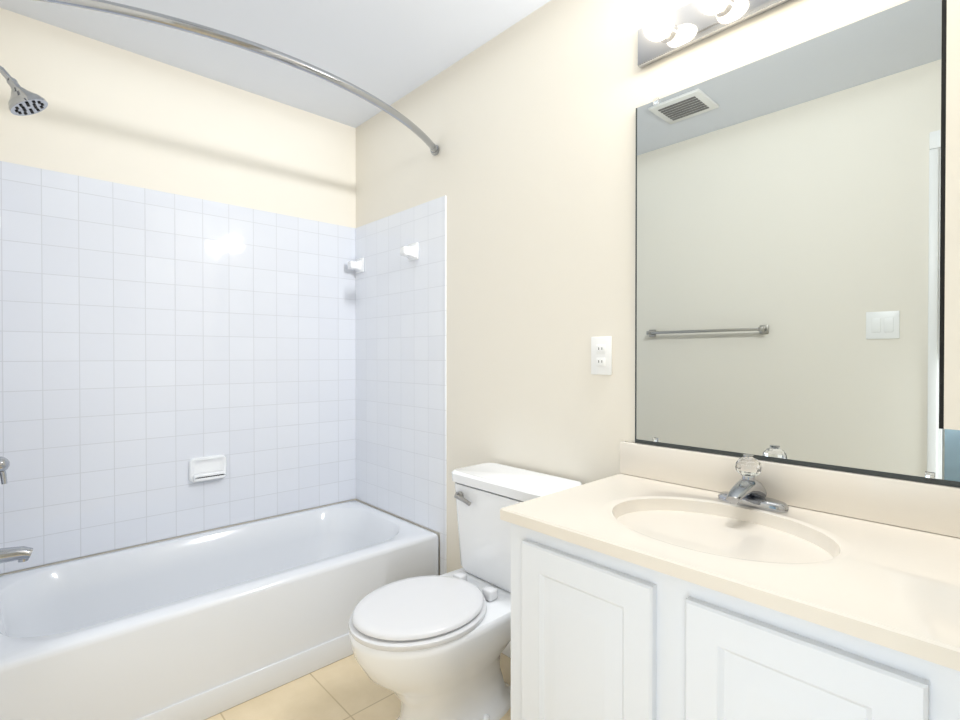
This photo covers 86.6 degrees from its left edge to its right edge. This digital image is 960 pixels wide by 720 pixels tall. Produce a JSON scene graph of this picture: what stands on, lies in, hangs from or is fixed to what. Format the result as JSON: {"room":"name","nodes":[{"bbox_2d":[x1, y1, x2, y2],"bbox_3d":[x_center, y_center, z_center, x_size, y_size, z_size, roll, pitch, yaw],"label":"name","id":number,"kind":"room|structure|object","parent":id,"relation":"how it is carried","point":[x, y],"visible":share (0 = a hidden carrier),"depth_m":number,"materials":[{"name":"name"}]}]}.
{"room":"bathroom","nodes":[
{"label":"bathroom","id":0,"kind":"room"},
{"bbox_2d":[0,8,355,575],"bbox_3d":[-1.753,-0.066,1.946,3.020,2.440,0.120,0,1,-43],"label":"wall","id":1,"kind":"structure","parent":0,"point":[111,113],"depth_m":2.21,"materials":[{"name":"white paint"}]},
{"bbox_2d":[0,161,355,573],"bbox_3d":[-1.248,0.025,2.329,1.520,1.508,0.006,0,1,-43],"label":"tile","id":2,"kind":"structure","parent":1,"relation":"attached to","point":[153,343],"depth_m":2.20,"materials":[{"name":"white tile"}]},
{"bbox_2d":[189,455,226,482],"bbox_3d":[-1.232,0.496,2.315,0.156,0.110,0.042,0,1,-43],"label":"soap dish","id":3,"kind":"object","parent":2,"relation":"attached to","point":[206,468],"visible":1,"depth_m":2.31,"materials":[{"name":"white ceramic"}]},
{"bbox_2d":[0,0,550,127],"bbox_3d":[-0.559,-1.327,0.711,3.100,0.100,3.700,0,1,-43],"label":"ceiling","id":4,"kind":"structure","parent":0,"point":[389,52],"depth_m":2.03,"materials":[{"name":"white paint"}]},
{"bbox_2d":[205,653,510,719],"bbox_3d":[-0.559,1.213,0.731,3.100,0.100,3.700,0,1,-43],"label":"floor","id":5,"kind":"structure","parent":0,"point":[346,688],"depth_m":1.73,"materials":[{"name":"tile"}]},
{"bbox_2d":[0,500,437,719],"bbox_3d":[-0.987,0.968,2.055,1.504,0.370,0.759,0,1,-43],"label":"tub","id":6,"kind":"object","parent":5,"relation":"on","point":[203,625],"visible":0.94,"depth_m":1.83,"materials":[{"name":"white ceramic"}]},
{"bbox_2d":[349,463,581,719],"bbox_3d":[-0.061,0.783,1.627,0.708,0.746,0.472,0,1,-43],"label":"toilet","id":7,"kind":"object","parent":5,"relation":"on","point":[461,678],"visible":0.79,"depth_m":1.60,"materials":[{"name":"white ceramic"}]},
{"bbox_2d":[352,575,483,640],"bbox_3d":[-0.184,0.746,1.560,0.420,0.022,0.355,0,1,-43],"label":"lid","id":8,"kind":"object","parent":7,"relation":"attached to","point":[417,608],"visible":1,"depth_m":1.51,"materials":[{"name":"white plastic"}]},
{"bbox_2d":[348,572,497,651],"bbox_3d":[-0.175,0.762,1.569,0.466,0.034,0.372,0,1,-43],"label":"seat","id":9,"kind":"object","parent":7,"relation":"on","point":[490,593],"visible":0.38,"depth_m":1.40,"materials":[{"name":"white plastic"}]},
{"bbox_2d":[500,441,959,719],"bbox_3d":[0.553,0.697,1.104,0.553,0.927,0.886,0,1,-43],"label":"bathroom vanity","id":10,"kind":"object","parent":5,"relation":"on","point":[651,582],"visible":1,"depth_m":0.99,"materials":[{"name":"white paint"}]},
{"bbox_2d":[718,453,788,512],"bbox_3d":[0.641,0.295,1.231,0.154,0.126,0.160,0,1,-43],"label":"faucet","id":11,"kind":"object","parent":10,"relation":"on","point":[747,495],"depth_m":1.23,"materials":[{"name":"silver metal"}]},
{"bbox_2d":[356,0,959,574],"bbox_3d":[0.530,-0.064,1.597,0.150,2.440,3.500,0,1,-43],"label":"wall","id":12,"kind":"structure","parent":0,"point":[526,124],"depth_m":1.83,"materials":[{"name":"white paint"}]},
{"bbox_2d":[35,0,438,154],"bbox_3d":[-0.674,-0.945,1.704,1.534,0.048,0.275,0,1,-43],"label":"rail","id":13,"kind":"object","parent":12,"relation":"attached to","point":[119,9],"visible":1,"depth_m":1.50,"materials":[{"name":"silver metal"}]},
{"bbox_2d":[355,195,446,574],"bbox_3d":[-0.422,0.209,2.553,0.006,1.880,0.794,0,1,-43],"label":"tile","id":14,"kind":"structure","parent":12,"relation":"attached to","point":[401,465],"depth_m":2.50,"materials":[{"name":"white tile"}]},
{"bbox_2d":[348,242,418,273],"bbox_3d":[-0.510,-0.516,2.586,0.070,0.080,0.580,0,1,-43],"label":"post","id":15,"kind":"object","parent":14,"relation":"attached to","point":[410,252],"visible":1,"depth_m":2.41,"materials":[{"name":"white ceramic"}]},
{"bbox_2d":[502,641,510,657],"bbox_3d":[0.153,1.104,1.937,0.012,0.100,0.898,0,1,-43],"label":"baseboard","id":16,"kind":"structure","parent":12,"relation":"attached to","point":[506,651],"depth_m":1.98,"materials":[{"name":"white paint"}]},
{"bbox_2d":[591,336,611,374],"bbox_3d":[0.397,-0.014,1.668,0.009,0.125,0.078,0,1,-43],"label":"electrical outlet plate","id":17,"kind":"object","parent":12,"relation":"attached to","point":[601,355],"visible":1,"depth_m":1.66,"materials":[{"name":"white plastic"}]},
{"bbox_2d":[638,0,790,67],"bbox_3d":[0.675,-0.946,1.277,0.120,0.112,0.665,0,1,-43],"label":"sconce","id":18,"kind":"object","parent":12,"relation":"attached to","point":[664,32],"visible":1,"depth_m":1.41,"materials":[{"name":"silver metal"}]},
{"bbox_2d":[635,0,959,486],"bbox_3d":[0.739,-0.260,1.296,0.009,1.035,0.757,0,1,-43],"label":"mirror","id":19,"kind":"object","parent":12,"relation":"attached to","point":[787,256],"visible":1,"depth_m":1.24,"materials":[{"name":"clear glass"}]},
{"bbox_2d":[939,0,946,428],"bbox_3d":[0.953,-0.569,1.045,0.022,1.420,0.008,0,1,-43],"label":"frame","id":20,"kind":"structure","parent":0,"point":[942,215],"depth_m":1.04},
{"bbox_3d":[-1.065,-0.058,0.934,0.110,2.440,2.300,0,1,-43],"label":"wall","id":21,"kind":"structure","parent":0,"visible":0},
{"bbox_2d":[0,66,47,115],"bbox_3d":[-1.471,-0.863,1.591,0.184,0.171,0.104,0,1,-43],"label":"shower head","id":22,"kind":"object","parent":21,"relation":"attached to","point":[23,101],"visible":1,"depth_m":1.59},
{"bbox_3d":[-1.531,0.217,1.523,0.006,1.880,0.794,0,1,-43],"label":"tile","id":23,"kind":"structure","parent":21,"relation":"attached to","visible":0},
{"bbox_2d":[0,456,9,484],"bbox_3d":[-1.512,0.327,1.573,0.087,0.170,0.170,0,1,-43],"label":"tub valve","id":24,"kind":"object","parent":23,"relation":"attached to","point":[4,464],"visible":1,"depth_m":1.58,"materials":[{"name":"silver metal"}]},
{"bbox_2d":[0,546,32,563],"bbox_3d":[-1.492,0.611,1.593,0.141,0.060,0.060,0,1,-43],"label":"tub spout","id":25,"kind":"object","parent":23,"relation":"attached to","point":[18,554],"visible":1,"depth_m":1.60,"materials":[{"name":"silver metal"}]}
]}

